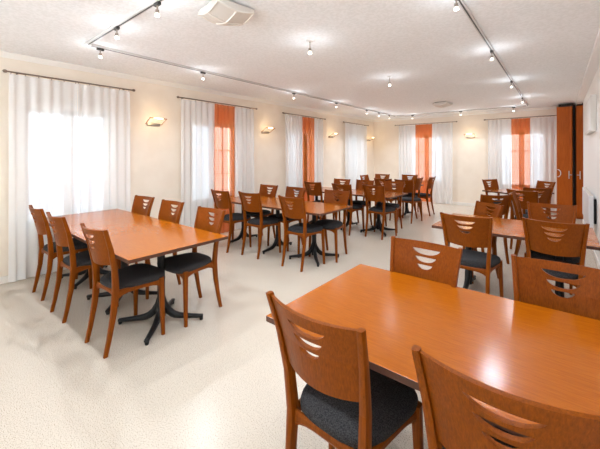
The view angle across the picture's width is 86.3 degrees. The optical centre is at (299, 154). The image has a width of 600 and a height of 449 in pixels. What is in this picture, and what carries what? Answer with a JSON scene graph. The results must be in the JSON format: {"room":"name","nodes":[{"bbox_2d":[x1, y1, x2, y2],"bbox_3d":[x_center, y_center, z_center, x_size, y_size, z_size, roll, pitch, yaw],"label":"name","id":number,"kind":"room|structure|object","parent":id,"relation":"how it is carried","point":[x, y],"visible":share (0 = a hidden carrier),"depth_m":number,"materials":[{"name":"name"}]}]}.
{"room":"restaurant dining room","nodes":[
{"label":"restaurant dining room","id":0,"kind":"room"},
{"bbox_2d":[0,57,373,276],"bbox_3d":[-1.746,0.143,5.981,0.280,2.660,13.900,0,0,39],"label":"wall","id":1,"kind":"structure","parent":0,"point":[155,151],"depth_m":5.25,"materials":[{"name":"paint"}]},
{"bbox_2d":[2,69,134,91],"bbox_3d":[-2.933,-0.956,4.209,0.108,0.038,1.461,0,0,39],"label":"curtain rod","id":2,"kind":"object","parent":1,"relation":"attached to","point":[3,70],"visible":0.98,"depth_m":4.07,"materials":[{"name":"brown metal"}]},
{"bbox_2d":[8,73,77,282],"bbox_3d":[-3.117,0.257,3.920,0.046,2.400,0.682,0,0,39],"label":"sheer curtain","id":3,"kind":"object","parent":2,"relation":"hanging from","point":[43,126],"visible":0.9,"depth_m":3.85,"materials":[{"name":"white fabric"}]},
{"bbox_2d":[77,83,130,212],"bbox_3d":[-2.697,0.256,4.439,0.048,2.400,0.666,0,0,39],"label":"sheer curtain","id":4,"kind":"object","parent":2,"relation":"hanging from","point":[103,113],"visible":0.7,"depth_m":4.43,"materials":[{"name":"white fabric"}]},
{"bbox_2d":[0,226,234,283],"bbox_3d":[-1.716,1.433,5.779,0.014,0.080,13.620,0,0,39],"label":"baseboard","id":5,"kind":"structure","parent":1,"relation":"attached to","point":[4,279],"depth_m":3.70,"materials":[{"name":"white"}]},
{"bbox_2d":[145,117,166,125],"bbox_3d":[-2.249,-0.515,4.997,0.178,0.114,0.276,0,0,39],"label":"wall lamp","id":6,"kind":"object","parent":1,"relation":"attached to","point":[148,124],"visible":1,"depth_m":5.00,"materials":[{"name":"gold metal"}]},
{"bbox_2d":[0,51,374,121],"bbox_3d":[-1.705,-1.157,5.765,0.060,0.060,13.620,0,0,39],"label":"trim","id":7,"kind":"structure","parent":1,"relation":"attached to","point":[4,54],"depth_m":4.89,"materials":[{"name":"white"}]},
{"bbox_2d":[177,96,256,109],"bbox_3d":[-1.487,-0.959,5.995,0.108,0.038,1.806,0,0,39],"label":"curtain rod","id":8,"kind":"object","parent":1,"relation":"attached to","point":[177,96],"visible":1,"depth_m":5.83,"materials":[{"name":"brown metal"}]},
{"bbox_2d":[181,99,214,227],"bbox_3d":[-1.768,0.253,5.588,0.050,2.400,0.679,0,0,39],"label":"sheer curtain","id":9,"kind":"object","parent":8,"relation":"hanging from","point":[197,117],"visible":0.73,"depth_m":5.57,"materials":[{"name":"white fabric"}]},
{"bbox_2d":[235,106,254,229],"bbox_3d":[-1.106,0.252,6.408,0.051,2.400,0.488,0,0,39],"label":"sheer curtain","id":10,"kind":"object","parent":8,"relation":"hanging from","point":[244,117],"visible":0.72,"depth_m":6.39,"materials":[{"name":"white fabric"}]},
{"bbox_2d":[214,124,232,197],"bbox_3d":[-1.647,0.153,6.055,0.280,1.500,1.060,0,0,39],"label":"window","id":11,"kind":"structure","parent":1,"relation":"in","point":[219,126],"depth_m":6.40,"materials":[{"name":"white paint"}]},
{"bbox_2d":[282,112,325,119],"bbox_3d":[0.117,-0.963,7.977,0.108,0.038,1.726,0,0,39],"label":"curtain rod","id":12,"kind":"object","parent":1,"relation":"attached to","point":[282,112],"visible":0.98,"depth_m":7.81,"materials":[{"name":"brown metal"}]},
{"bbox_2d":[285,114,302,196],"bbox_3d":[-0.138,0.249,7.600,0.051,2.400,0.640,0,0,39],"label":"sheer curtain","id":13,"kind":"object","parent":12,"relation":"hanging from","point":[293,124],"visible":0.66,"depth_m":7.61,"materials":[{"name":"white fabric"}]},
{"bbox_2d":[314,118,322,200],"bbox_3d":[0.492,0.248,8.382,0.046,2.400,0.407,0,0,39],"label":"sheer curtain","id":14,"kind":"object","parent":12,"relation":"hanging from","point":[318,123],"visible":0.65,"depth_m":8.34,"materials":[{"name":"white fabric"}]},
{"bbox_2d":[302,132,309,187],"bbox_3d":[-0.042,0.149,8.037,0.280,1.500,1.060,0,0,39],"label":"window","id":15,"kind":"structure","parent":1,"relation":"in","point":[305,135],"depth_m":8.39,"materials":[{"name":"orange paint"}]},
{"bbox_3d":[1.731,-0.967,9.970,0.108,0.038,1.596,0,0,39],"label":"curtain rod","id":16,"kind":"object","parent":1,"relation":"attached to","visible":0},
{"bbox_2d":[345,123,356,199],"bbox_3d":[1.543,0.245,9.681,0.047,2.400,0.693,0,0,39],"label":"sheer curtain","id":17,"kind":"object","parent":16,"relation":"hanging from","point":[350,129],"visible":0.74,"depth_m":9.67,"materials":[{"name":"white fabric"}]},
{"bbox_2d":[357,125,366,199],"bbox_3d":[1.970,0.244,10.201,0.054,2.400,0.676,0,0,39],"label":"sheer curtain","id":18,"kind":"object","parent":16,"relation":"hanging from","point":[361,130],"visible":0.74,"depth_m":10.21,"materials":[{"name":"white fabric"}]},
{"bbox_2d":[0,200,597,448],"bbox_3d":[0.628,1.517,3.998,6.460,0.100,14.000,0,0,39],"label":"floor","id":19,"kind":"structure","parent":0,"point":[217,381],"depth_m":2.34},
{"bbox_2d":[29,205,91,300],"bbox_3d":[-2.613,1.008,3.515,0.470,0.936,0.551,0,0,38],"label":"dining chair","id":20,"kind":"object","parent":19,"relation":"on","point":[42,226],"visible":0.67,"depth_m":3.32,"materials":[{"name":"brown wood"}]},
{"bbox_2d":[43,238,87,252],"bbox_3d":[-2.573,0.994,3.566,0.425,0.066,0.422,0,0,38],"label":"seat cushion","id":21,"kind":"object","parent":20,"relation":"on","point":[80,246],"depth_m":3.45,"materials":[{"name":"fabric"}]},
{"bbox_2d":[46,212,118,322],"bbox_3d":[-2.081,1.006,3.084,0.470,0.936,0.551,0,0,37],"label":"dining chair","id":22,"kind":"object","parent":19,"relation":"on","point":[76,263],"visible":0.7,"depth_m":2.88,"materials":[{"name":"brown wood"}]},
{"bbox_2d":[63,250,90,266],"bbox_3d":[-2.042,0.992,3.136,0.425,0.066,0.422,0,0,37],"label":"seat cushion","id":23,"kind":"object","parent":22,"relation":"on","point":[82,259],"depth_m":2.96,"materials":[{"name":"fabric"}]},
{"bbox_2d":[46,209,140,288],"bbox_3d":[-2.513,1.110,3.870,0.778,0.731,0.870,0,0,39],"label":"dining table","id":24,"kind":"object","parent":19,"relation":"on","point":[104,215],"visible":0.4,"depth_m":3.86,"materials":[{"name":"brown wood"}]},
{"bbox_2d":[80,223,164,358],"bbox_3d":[-1.425,1.005,2.595,0.470,0.936,0.551,0,0,36],"label":"dining chair","id":25,"kind":"object","parent":19,"relation":"on","point":[118,282],"visible":0.98,"depth_m":2.50,"materials":[{"name":"brown wood"}]},
{"bbox_2d":[100,263,164,288],"bbox_3d":[-1.387,0.991,2.648,0.425,0.066,0.422,0,0,36],"label":"seat cushion","id":26,"kind":"object","parent":25,"relation":"on","point":[135,276],"depth_m":2.56,"materials":[{"name":"fabric"}]},
{"bbox_2d":[69,215,176,314],"bbox_3d":[-1.895,1.108,3.369,0.808,0.731,0.870,0,0,39],"label":"dining table","id":27,"kind":"object","parent":19,"relation":"on","point":[114,227],"visible":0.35,"depth_m":3.32,"materials":[{"name":"brown wood"}]},
{"bbox_2d":[100,195,154,274],"bbox_3d":[-2.162,1.006,4.008,0.470,0.936,0.551,0,0,34],"label":"dining chair","id":28,"kind":"object","parent":19,"relation":"on","point":[137,207],"visible":0.34,"depth_m":4.21,"materials":[{"name":"brown wood"}]},
{"bbox_2d":[128,199,184,299],"bbox_3d":[-1.625,1.005,3.573,0.470,0.936,0.551,0,0,36],"label":"dining chair","id":29,"kind":"object","parent":19,"relation":"on","point":[165,211],"visible":0.34,"depth_m":3.75,"materials":[{"name":"brown wood"}]},
{"bbox_2d":[86,224,227,345],"bbox_3d":[-1.254,1.107,2.851,0.836,0.731,0.870,0,0,39],"label":"dining table","id":30,"kind":"object","parent":19,"relation":"on","point":[129,248],"visible":0.85,"depth_m":2.79,"materials":[{"name":"brown wood"}]},
{"bbox_2d":[164,206,225,327],"bbox_3d":[-1.030,1.004,3.043,0.470,0.936,0.551,0,0,38],"label":"dining chair","id":31,"kind":"object","parent":19,"relation":"on","point":[184,265],"visible":0.91,"depth_m":3.04,"materials":[{"name":"brown wood"}]},
{"bbox_2d":[164,252,210,273],"bbox_3d":[-1.070,0.990,2.992,0.425,0.066,0.422,0,0,38],"label":"seat cushion","id":32,"kind":"object","parent":31,"relation":"on","point":[192,262],"depth_m":2.89,"materials":[{"name":"fabric"}]},
{"bbox_2d":[211,189,251,252],"bbox_3d":[-1.091,1.004,5.096,0.470,0.936,0.551,0,0,39],"label":"dining chair","id":33,"kind":"object","parent":19,"relation":"on","point":[231,218],"visible":0.75,"depth_m":4.92,"materials":[{"name":"brown wood"}]},
{"bbox_2d":[224,213,250,220],"bbox_3d":[-1.050,0.990,5.146,0.425,0.066,0.422,0,0,39],"label":"seat cushion","id":34,"kind":"object","parent":33,"relation":"on","point":[236,216],"depth_m":5.01,"materials":[{"name":"fabric"}]},
{"bbox_2d":[219,196,293,253],"bbox_3d":[-0.649,1.105,5.250,1.318,0.731,0.800,0,0,39],"label":"dining table","id":35,"kind":"object","parent":19,"relation":"on","point":[267,202],"visible":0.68,"depth_m":5.09,"materials":[{"name":"brown wood"}]},
{"bbox_2d":[238,191,280,258],"bbox_3d":[-0.599,1.002,4.793,0.470,0.936,0.551,0,0,37],"label":"dining chair","id":36,"kind":"object","parent":19,"relation":"on","point":[261,222],"visible":1,"depth_m":4.66,"materials":[{"name":"brown wood"}]},
{"bbox_2d":[248,216,279,224],"bbox_3d":[-0.560,0.989,4.844,0.425,0.066,0.422,0,0,37],"label":"seat cushion","id":37,"kind":"object","parent":36,"relation":"on","point":[266,220],"depth_m":4.73,"materials":[{"name":"fabric"}]},
{"bbox_2d":[242,184,277,243],"bbox_3d":[-0.697,1.003,5.589,0.470,0.936,0.551,0,0,39],"label":"dining chair","id":38,"kind":"object","parent":19,"relation":"on","point":[263,191],"visible":0.61,"depth_m":5.63,"materials":[{"name":"brown wood"}]},
{"bbox_2d":[246,209,270,216],"bbox_3d":[-0.738,0.989,5.538,0.425,0.066,0.422,0,0,39],"label":"seat cushion","id":39,"kind":"object","parent":38,"relation":"on","point":[265,212],"depth_m":5.39,"materials":[{"name":"fabric"}]},
{"bbox_2d":[267,186,305,250],"bbox_3d":[-0.216,1.002,5.193,0.470,0.936,0.551,0,0,42],"label":"dining chair","id":40,"kind":"object","parent":19,"relation":"on","point":[290,191],"visible":0.58,"depth_m":5.20,"materials":[{"name":"brown wood"}]},
{"bbox_2d":[268,213,293,221],"bbox_3d":[-0.260,0.988,5.145,0.425,0.066,0.422,0,0,42],"label":"seat cushion","id":41,"kind":"object","parent":40,"relation":"on","point":[273,215],"depth_m":4.98,"materials":[{"name":"fabric"}]},
{"bbox_2d":[278,195,324,271],"bbox_3d":[0.024,1.001,4.301,0.470,0.936,0.551,0,0,39],"label":"dining chair","id":42,"kind":"object","parent":19,"relation":"on","point":[304,229],"visible":1,"depth_m":4.18,"materials":[{"name":"brown wood"}]},
{"bbox_2d":[288,223,323,232],"bbox_3d":[0.064,0.987,4.351,0.425,0.066,0.422,0,0,39],"label":"seat cushion","id":43,"kind":"object","parent":42,"relation":"on","point":[296,228],"depth_m":4.24,"materials":[{"name":"fabric"}]},
{"bbox_2d":[273,201,351,266],"bbox_3d":[0.186,1.103,4.573,0.828,0.731,0.800,0,0,39],"label":"dining table","id":44,"kind":"object","parent":19,"relation":"on","point":[315,209],"visible":0.88,"depth_m":4.52,"materials":[{"name":"brown wood"}]},
{"bbox_2d":[304,181,334,222],"bbox_3d":[0.399,1.000,6.596,0.470,0.936,0.551,0,0,41],"label":"dining chair","id":45,"kind":"object","parent":19,"relation":"on","point":[317,191],"visible":0.61,"depth_m":6.42,"materials":[{"name":"brown wood"}]},
{"bbox_2d":[308,189,349,262],"bbox_3d":[0.435,1.000,4.672,0.470,0.936,0.551,0,0,35],"label":"dining chair","id":46,"kind":"object","parent":19,"relation":"on","point":[334,226],"visible":0.88,"depth_m":4.69,"materials":[{"name":"brown wood"}]},
{"bbox_2d":[311,219,342,228],"bbox_3d":[0.398,0.986,4.619,0.425,0.066,0.422,0,0,35],"label":"seat cushion","id":47,"kind":"object","parent":46,"relation":"on","point":[326,223],"depth_m":4.50,"materials":[{"name":"fabric"}]},
{"bbox_2d":[295,187,363,229],"bbox_3d":[0.668,1.102,6.782,1.298,0.731,0.840,0,0,39],"label":"dining table","id":48,"kind":"object","parent":19,"relation":"on","point":[323,188],"visible":0.39,"depth_m":6.65,"materials":[{"name":"brown wood"}]},
{"bbox_2d":[322,178,350,220],"bbox_3d":[0.798,0.999,7.003,0.470,0.936,0.551,0,0,41],"label":"dining chair","id":49,"kind":"object","parent":19,"relation":"on","point":[336,181],"visible":0.3,"depth_m":7.13,"materials":[{"name":"brown wood"}]},
{"bbox_2d":[266,291,423,448],"bbox_3d":[0.186,1.000,1.280,0.470,0.936,0.551,0,0,42],"label":"dining chair","id":50,"kind":"object","parent":19,"relation":"on","point":[349,404],"visible":0.98,"depth_m":1.15,"materials":[{"name":"brown wood"}]},
{"bbox_2d":[300,369,417,448],"bbox_3d":[0.229,0.987,1.328,0.425,0.066,0.422,0,0,42],"label":"seat cushion","id":51,"kind":"object","parent":50,"relation":"on","point":[394,403],"depth_m":1.21,"materials":[{"name":"fabric"}]},
{"bbox_2d":[331,183,364,235],"bbox_3d":[0.913,0.999,6.103,0.470,0.936,0.551,0,0,41],"label":"dining chair","id":52,"kind":"object","parent":19,"relation":"on","point":[355,207],"visible":0.64,"depth_m":5.93,"materials":[{"name":"brown wood"}]},
{"bbox_2d":[348,203,362,208],"bbox_3d":[0.956,0.985,6.152,0.425,0.066,0.422,0,0,41],"label":"seat cushion","id":53,"kind":"object","parent":52,"relation":"on","point":[355,206],"depth_m":6.05,"materials":[{"name":"fabric"}]},
{"bbox_2d":[353,179,373,224],"bbox_3d":[1.239,0.998,6.671,0.470,0.936,0.551,0,0,43],"label":"dining chair","id":54,"kind":"object","parent":19,"relation":"on","point":[359,183],"visible":0.54,"depth_m":6.75,"materials":[{"name":"brown wood"}]},
{"bbox_2d":[353,200,368,205],"bbox_3d":[1.195,0.984,6.624,0.425,0.066,0.422,0,0,43],"label":"seat cushion","id":55,"kind":"object","parent":54,"relation":"on","point":[359,202],"depth_m":6.47,"materials":[{"name":"fabric"}]},
{"bbox_2d":[362,184,396,239],"bbox_3d":[1.441,0.997,5.804,0.470,0.936,0.551,0,0,43],"label":"dining chair","id":56,"kind":"object","parent":19,"relation":"on","point":[379,196],"visible":1,"depth_m":5.68,"materials":[{"name":"brown wood"}]},
{"bbox_2d":[369,206,395,211],"bbox_3d":[1.485,0.984,5.851,0.425,0.066,0.422,0,0,43],"label":"seat cushion","id":57,"kind":"object","parent":56,"relation":"on","point":[375,208],"depth_m":5.74,"materials":[{"name":"fabric"}]},
{"bbox_2d":[352,191,407,236],"bbox_3d":[1.496,1.100,6.112,0.828,0.731,0.840,0,0,39],"label":"dining table","id":58,"kind":"object","parent":19,"relation":"on","point":[388,195],"visible":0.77,"depth_m":6.08,"materials":[{"name":"brown wood"}]},
{"bbox_2d":[375,174,389,203],"bbox_3d":[2.156,0.996,8.747,0.470,0.936,0.551,0,0,39],"label":"dining chair","id":59,"kind":"object","parent":19,"relation":"on","point":[378,176],"visible":0.28,"depth_m":8.94,"materials":[{"name":"brown wood"}]},
{"bbox_2d":[374,178,399,220],"bbox_3d":[2.019,0.996,7.434,0.470,0.936,0.551,0,0,39],"label":"dining chair","id":60,"kind":"object","parent":19,"relation":"on","point":[377,181],"visible":0.37,"depth_m":7.28,"materials":[{"name":"brown wood"}]},
{"bbox_2d":[375,181,404,232],"bbox_3d":[1.771,0.997,6.318,0.470,0.936,0.551,0,0,38],"label":"dining chair","id":61,"kind":"object","parent":19,"relation":"on","point":[388,187],"visible":0.7,"depth_m":6.38,"materials":[{"name":"brown wood"}]},
{"bbox_2d":[375,203,399,208],"bbox_3d":[1.731,0.983,6.267,0.425,0.066,0.422,0,0,38],"label":"seat cushion","id":62,"kind":"object","parent":61,"relation":"on","point":[397,206],"depth_m":6.16,"materials":[{"name":"fabric"}]},
{"bbox_2d":[364,182,422,214],"bbox_3d":[2.324,1.098,8.002,1.218,0.731,0.860,0,0,39],"label":"dining table","id":63,"kind":"object","parent":19,"relation":"on","point":[406,204],"visible":0.21,"depth_m":7.76,"materials":[{"name":"brown wood"}]},
{"bbox_2d":[395,174,417,204],"bbox_3d":[2.808,0.994,8.425,0.470,0.936,0.551,0,0,39],"label":"dining chair","id":64,"kind":"object","parent":19,"relation":"on","point":[404,177],"visible":0.35,"depth_m":8.56,"materials":[{"name":"brown wood"}]},
{"bbox_2d":[394,179,422,223],"bbox_3d":[2.400,0.995,7.100,0.470,0.936,0.551,0,0,43],"label":"dining chair","id":65,"kind":"object","parent":19,"relation":"on","point":[409,187],"visible":0.77,"depth_m":6.94,"materials":[{"name":"brown wood"}]},
{"bbox_2d":[399,197,420,201],"bbox_3d":[2.444,0.981,7.147,0.425,0.066,0.422,0,0,43],"label":"seat cushion","id":66,"kind":"object","parent":65,"relation":"on","point":[404,199],"depth_m":7.01,"materials":[{"name":"fabric"}]},
{"bbox_2d":[398,177,422,218],"bbox_3d":[2.629,0.994,7.626,0.551,0.936,0.470,0,0,39],"label":"dining chair","id":67,"kind":"object","parent":19,"relation":"on","point":[417,186],"visible":0.62,"depth_m":7.44,"materials":[{"name":"brown wood"}]},
{"bbox_2d":[411,176,435,215],"bbox_3d":[3.044,0.993,7.908,0.551,0.936,0.470,0,0,39],"label":"dining chair","id":68,"kind":"object","parent":19,"relation":"on","point":[430,184],"visible":0.81,"depth_m":7.73,"materials":[{"name":"brown wood"}]},
{"bbox_2d":[390,236,462,447],"bbox_3d":[0.615,1.000,1.786,0.470,0.936,0.551,0,0,41],"label":"dining chair","id":69,"kind":"object","parent":19,"relation":"on","point":[445,268],"visible":0.35,"depth_m":1.95,"materials":[{"name":"brown wood"}]},
{"bbox_2d":[266,264,599,436],"bbox_3d":[0.632,1.102,1.414,1.300,0.731,0.900,0,0,39],"label":"dining table","id":70,"kind":"object","parent":19,"relation":"on","point":[543,355],"visible":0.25,"depth_m":1.32,"materials":[{"name":"brown wood"}]},
{"bbox_2d":[440,212,503,297],"bbox_3d":[1.612,0.997,3.015,0.470,0.936,0.551,0,0,40],"label":"dining chair","id":71,"kind":"object","parent":19,"relation":"on","point":[480,235],"visible":0.8,"depth_m":2.86,"materials":[{"name":"brown wood"}]},
{"bbox_2d":[460,249,500,268],"bbox_3d":[1.654,0.983,3.065,0.425,0.066,0.422,0,0,40],"label":"seat cushion","id":72,"kind":"object","parent":71,"relation":"on","point":[471,259],"depth_m":2.93,"materials":[{"name":"fabric"}]},
{"bbox_2d":[449,201,503,283],"bbox_3d":[2.119,1.028,3.911,0.551,0.870,0.470,0,0,-11],"label":"dining chair","id":73,"kind":"object","parent":19,"relation":"on","point":[481,208],"visible":0.32,"depth_m":3.89,"materials":[{"name":"brown wood"}]},
{"bbox_2d":[463,194,512,263],"bbox_3d":[2.630,0.994,4.510,0.470,0.936,0.551,0,0,-1],"label":"dining chair","id":74,"kind":"object","parent":19,"relation":"on","point":[506,199],"visible":0.3,"depth_m":4.29,"materials":[{"name":"brown wood"}]},
{"bbox_2d":[482,179,502,217],"bbox_3d":[4.187,0.991,6.721,0.470,0.936,0.551,0,0,-21],"label":"dining chair","id":75,"kind":"object","parent":19,"relation":"on","point":[494,183],"visible":0.41,"depth_m":6.92,"materials":[{"name":"brown wood"}]},
{"bbox_2d":[411,345,599,448],"bbox_3d":[0.621,1.000,0.944,0.470,0.936,0.551,0,0,37],"label":"dining chair","id":76,"kind":"object","parent":19,"relation":"on","point":[452,419],"visible":0.99,"depth_m":0.77,"materials":[{"name":"brown wood"}]},
{"bbox_2d":[442,422,519,448],"bbox_3d":[0.660,0.986,0.995,0.425,0.066,0.422,0,0,37],"label":"seat cushion","id":77,"kind":"object","parent":76,"relation":"on","point":[503,443],"depth_m":1.07,"materials":[{"name":"fabric"}]},
{"bbox_2d":[432,213,599,296],"bbox_3d":[2.160,1.098,3.284,1.300,0.731,0.880,0,0,39],"label":"dining table","id":78,"kind":"object","parent":19,"relation":"on","point":[505,228],"visible":0.44,"depth_m":3.15,"materials":[{"name":"brown wood"}]},
{"bbox_2d":[509,191,522,255],"bbox_3d":[3.137,0.993,4.307,0.551,0.936,0.470,0,0,39],"label":"dining chair","id":79,"kind":"object","parent":19,"relation":"on","point":[515,202],"visible":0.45,"depth_m":4.32,"materials":[{"name":"brown wood"}]},
{"bbox_2d":[482,188,553,215],"bbox_3d":[4.347,1.093,6.416,0.860,0.731,0.860,0,0,-21],"label":"dining table","id":80,"kind":"object","parent":19,"relation":"on","point":[502,191],"visible":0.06,"depth_m":6.46,"materials":[{"name":"brown wood"}]},
{"bbox_2d":[506,189,549,248],"bbox_3d":[3.539,0.992,4.946,0.551,0.936,0.470,0,0,-31],"label":"dining chair","id":81,"kind":"object","parent":19,"relation":"on","point":[531,196],"visible":0.3,"depth_m":4.80,"materials":[{"name":"brown wood"}]},
{"bbox_2d":[510,187,552,218],"bbox_3d":[3.884,0.991,5.391,0.470,0.936,0.551,0,0,11],"label":"dining chair","id":82,"kind":"object","parent":19,"relation":"on","point":[545,197],"visible":0.3,"depth_m":5.16,"materials":[{"name":"brown wood"}]},
{"bbox_2d":[536,180,555,218],"bbox_3d":[4.689,0.989,6.378,0.551,0.936,0.470,0,0,-3],"label":"dining chair","id":83,"kind":"object","parent":19,"relation":"on","point":[540,184],"visible":0.27,"depth_m":6.37,"materials":[{"name":"brown wood"}]},
{"bbox_2d":[524,202,579,294],"bbox_3d":[2.587,0.995,3.291,0.470,0.936,0.551,0,0,37],"label":"dining chair","id":84,"kind":"object","parent":19,"relation":"on","point":[567,213],"visible":0.39,"depth_m":3.42,"materials":[{"name":"brown wood"}]},
{"bbox_2d":[530,250,579,262],"bbox_3d":[2.548,0.981,3.239,0.425,0.066,0.422,0,0,37],"label":"seat cushion","id":85,"kind":"object","parent":84,"relation":"on","point":[533,253],"depth_m":3.08,"materials":[{"name":"fabric"}]},
{"bbox_2d":[511,254,599,319],"bbox_3d":[1.149,0.998,1.396,0.470,0.936,0.551,0,0,39],"label":"dining chair","id":86,"kind":"object","parent":19,"relation":"on","point":[531,285],"visible":0.44,"depth_m":1.59,"materials":[{"name":"brown wood"}]},
{"bbox_2d":[522,217,589,287],"bbox_3d":[2.192,0.996,2.758,0.470,0.936,0.551,0,0,39],"label":"dining chair","id":87,"kind":"object","parent":19,"relation":"on","point":[573,243],"visible":0.44,"depth_m":2.58,"materials":[{"name":"brown wood"}]},
{"bbox_2d":[531,257,578,279],"bbox_3d":[2.233,0.982,2.808,0.425,0.066,0.422,0,0,39],"label":"seat cushion","id":88,"kind":"object","parent":87,"relation":"on","point":[563,275],"depth_m":2.64,"materials":[{"name":"fabric"}]},
{"bbox_2d":[557,104,572,213],"bbox_3d":[6.296,0.133,7.626,0.281,2.640,0.623,0,0,39],"label":"tall cabinet","id":89,"kind":"object","parent":19,"relation":"on","point":[564,111],"visible":0.82,"depth_m":7.42,"materials":[{"name":"brown wood"}]},
{"bbox_2d":[573,105,574,205],"bbox_3d":[6.296,0.153,7.351,0.039,2.600,0.130,0,0,39],"label":"wall","id":90,"kind":"structure","parent":19,"relation":"on","point":[573,105],"depth_m":7.32,"materials":[{"name":"black"}]},
{"bbox_2d":[575,103,582,218],"bbox_3d":[6.618,0.133,7.365,0.420,2.640,0.623,0,0,39],"label":"tall cabinet","id":91,"kind":"object","parent":19,"relation":"on","point":[579,108],"visible":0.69,"depth_m":7.26,"materials":[{"name":"brown wood"}]},
{"bbox_2d":[0,0,599,119],"bbox_3d":[0.621,-1.243,3.998,6.460,0.100,14.000,0,0,39],"label":"ceiling","id":92,"kind":"structure","parent":0,"point":[431,51],"depth_m":3.56,"materials":[{"name":"paint"}]},
{"bbox_2d":[198,0,254,25],"bbox_3d":[-0.600,-1.130,2.600,0.335,0.119,0.335,0,0,-43],"label":"ceiling vent","id":93,"kind":"object","parent":92,"relation":"in","point":[218,12],"visible":1,"depth_m":2.52,"materials":[{"name":"beige plastic"}]},
{"bbox_2d":[83,0,528,116],"bbox_3d":[1.611,-1.180,5.535,3.349,0.030,8.269,0,0,39],"label":"track","id":94,"kind":"object","parent":92,"relation":"attached to","point":[463,5],"visible":1,"depth_m":3.69,"materials":[{"name":"silver metal"}]},
{"bbox_2d":[153,1,160,16],"bbox_3d":[-1.088,-1.109,2.442,0.070,0.104,0.034,0,0,39],"label":"track spotlight","id":95,"kind":"object","parent":94,"relation":"attached to","point":[157,4],"visible":1,"depth_m":2.43,"materials":[{"name":"grey"}]},
{"bbox_2d":[432,101,452,107],"bbox_3d":[3.253,-1.139,7.296,0.335,0.119,0.335,0,0,-43],"label":"ceiling vent","id":96,"kind":"object","parent":92,"relation":"in","point":[443,104],"visible":1,"depth_m":7.20,"materials":[{"name":"beige"}]},
{"bbox_2d":[374,105,576,202],"bbox_3d":[5.050,0.126,9.242,6.180,2.660,0.280,0,0,39],"label":"wall","id":97,"kind":"structure","parent":0,"point":[470,155],"depth_m":9.32,"materials":[{"name":"paint"}]},
{"bbox_2d":[415,135,431,183],"bbox_3d":[3.974,0.139,10.074,1.060,1.500,0.280,0,0,39],"label":"window","id":98,"kind":"structure","parent":97,"relation":"in","point":[425,181],"depth_m":10.11,"materials":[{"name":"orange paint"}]},
{"bbox_2d":[395,121,456,125],"bbox_3d":[3.868,-0.973,9.946,1.896,0.038,0.108,0,0,39],"label":"curtain rod","id":99,"kind":"object","parent":97,"relation":"attached to","point":[453,121],"visible":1,"depth_m":9.86,"materials":[{"name":"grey metal"}]},
{"bbox_2d":[399,125,415,179],"bbox_3d":[3.431,0.240,10.260,0.545,2.400,0.045,0,0,39],"label":"sheer curtain","id":100,"kind":"object","parent":99,"relation":"hanging from","point":[407,144],"visible":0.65,"depth_m":10.24,"materials":[{"name":"white fabric"}]},
{"bbox_2d":[432,123,452,203],"bbox_3d":[4.257,0.238,9.588,0.589,2.400,0.042,0,0,39],"label":"sheer curtain","id":101,"kind":"object","parent":99,"relation":"hanging from","point":[442,133],"visible":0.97,"depth_m":9.56,"materials":[{"name":"white fabric"}]},
{"bbox_2d":[421,199,475,205],"bbox_3d":[4.476,1.418,9.519,4.906,0.080,0.014,0,0,39],"label":"baseboard","id":102,"kind":"structure","parent":97,"relation":"attached to","point":[423,200],"depth_m":9.36,"materials":[{"name":"white"}]},
{"bbox_2d":[374,106,555,121],"bbox_3d":[4.454,-1.172,9.503,4.930,0.060,0.060,0,0,39],"label":"trim","id":103,"kind":"structure","parent":97,"relation":"attached to","point":[554,107],"depth_m":9.12,"materials":[{"name":"white"}]},
{"bbox_2d":[511,132,529,188],"bbox_3d":[5.894,0.134,8.520,1.060,1.500,0.280,0,0,39],"label":"window","id":104,"kind":"structure","parent":97,"relation":"in","point":[521,151],"depth_m":8.55,"materials":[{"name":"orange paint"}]},
{"bbox_2d":[484,115,556,120],"bbox_3d":[5.784,-0.978,8.396,1.686,0.038,0.108,0,0,39],"label":"curtain rod","id":105,"kind":"object","parent":97,"relation":"attached to","point":[549,115],"visible":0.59,"depth_m":8.35,"materials":[{"name":"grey metal"}]},
{"bbox_2d":[488,119,510,208],"bbox_3d":[5.394,0.235,8.666,0.542,2.400,0.047,0,0,39],"label":"sheer curtain","id":106,"kind":"object","parent":105,"relation":"hanging from","point":[499,131],"visible":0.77,"depth_m":8.64,"materials":[{"name":"white fabric"}]},
{"bbox_2d":[530,116,556,212],"bbox_3d":[6.141,0.234,8.061,0.571,2.400,0.041,0,0,39],"label":"sheer curtain","id":107,"kind":"object","parent":105,"relation":"hanging from","point":[543,130],"visible":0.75,"depth_m":8.05,"materials":[{"name":"white fabric"}]},
{"bbox_2d":[583,65,599,262],"bbox_3d":[2.167,0.134,1.945,0.120,2.660,12.550,0,0,39],"label":"wall","id":108,"kind":"structure","parent":0,"point":[591,143],"depth_m":4.67,"materials":[{"name":"white paint"}]},
{"bbox_2d":[576,27,599,103],"bbox_3d":[2.224,-1.169,2.199,0.105,0.055,13.020,0,0,39],"label":"trim","id":109,"kind":"structure","parent":108,"relation":"attached to","point":[594,61],"depth_m":4.34,"materials":[{"name":"white paint"}]},
{"bbox_2d":[582,187,595,229],"bbox_3d":[4.469,1.006,4.953,0.087,0.904,1.520,0,0,39],"label":"radiator","id":110,"kind":"object","parent":108,"relation":"attached to","point":[588,201],"visible":0.98,"depth_m":4.45,"materials":[{"name":"white metal"}]},
{"bbox_2d":[583,187,592,195],"bbox_3d":[4.450,0.556,4.956,0.042,0.004,1.462,0,0,39],"label":"grille","id":111,"kind":"object","parent":110,"relation":"attached to","point":[587,192],"depth_m":4.87,"materials":[{"name":"beige plastic"}]},
{"bbox_2d":[584,95,596,134],"bbox_3d":[4.449,-0.582,4.915,0.066,0.500,1.300,0,0,39],"label":"wall box","id":112,"kind":"object","parent":108,"relation":"attached to","point":[590,110],"visible":1,"depth_m":4.43,"materials":[{"name":"white plastic"}]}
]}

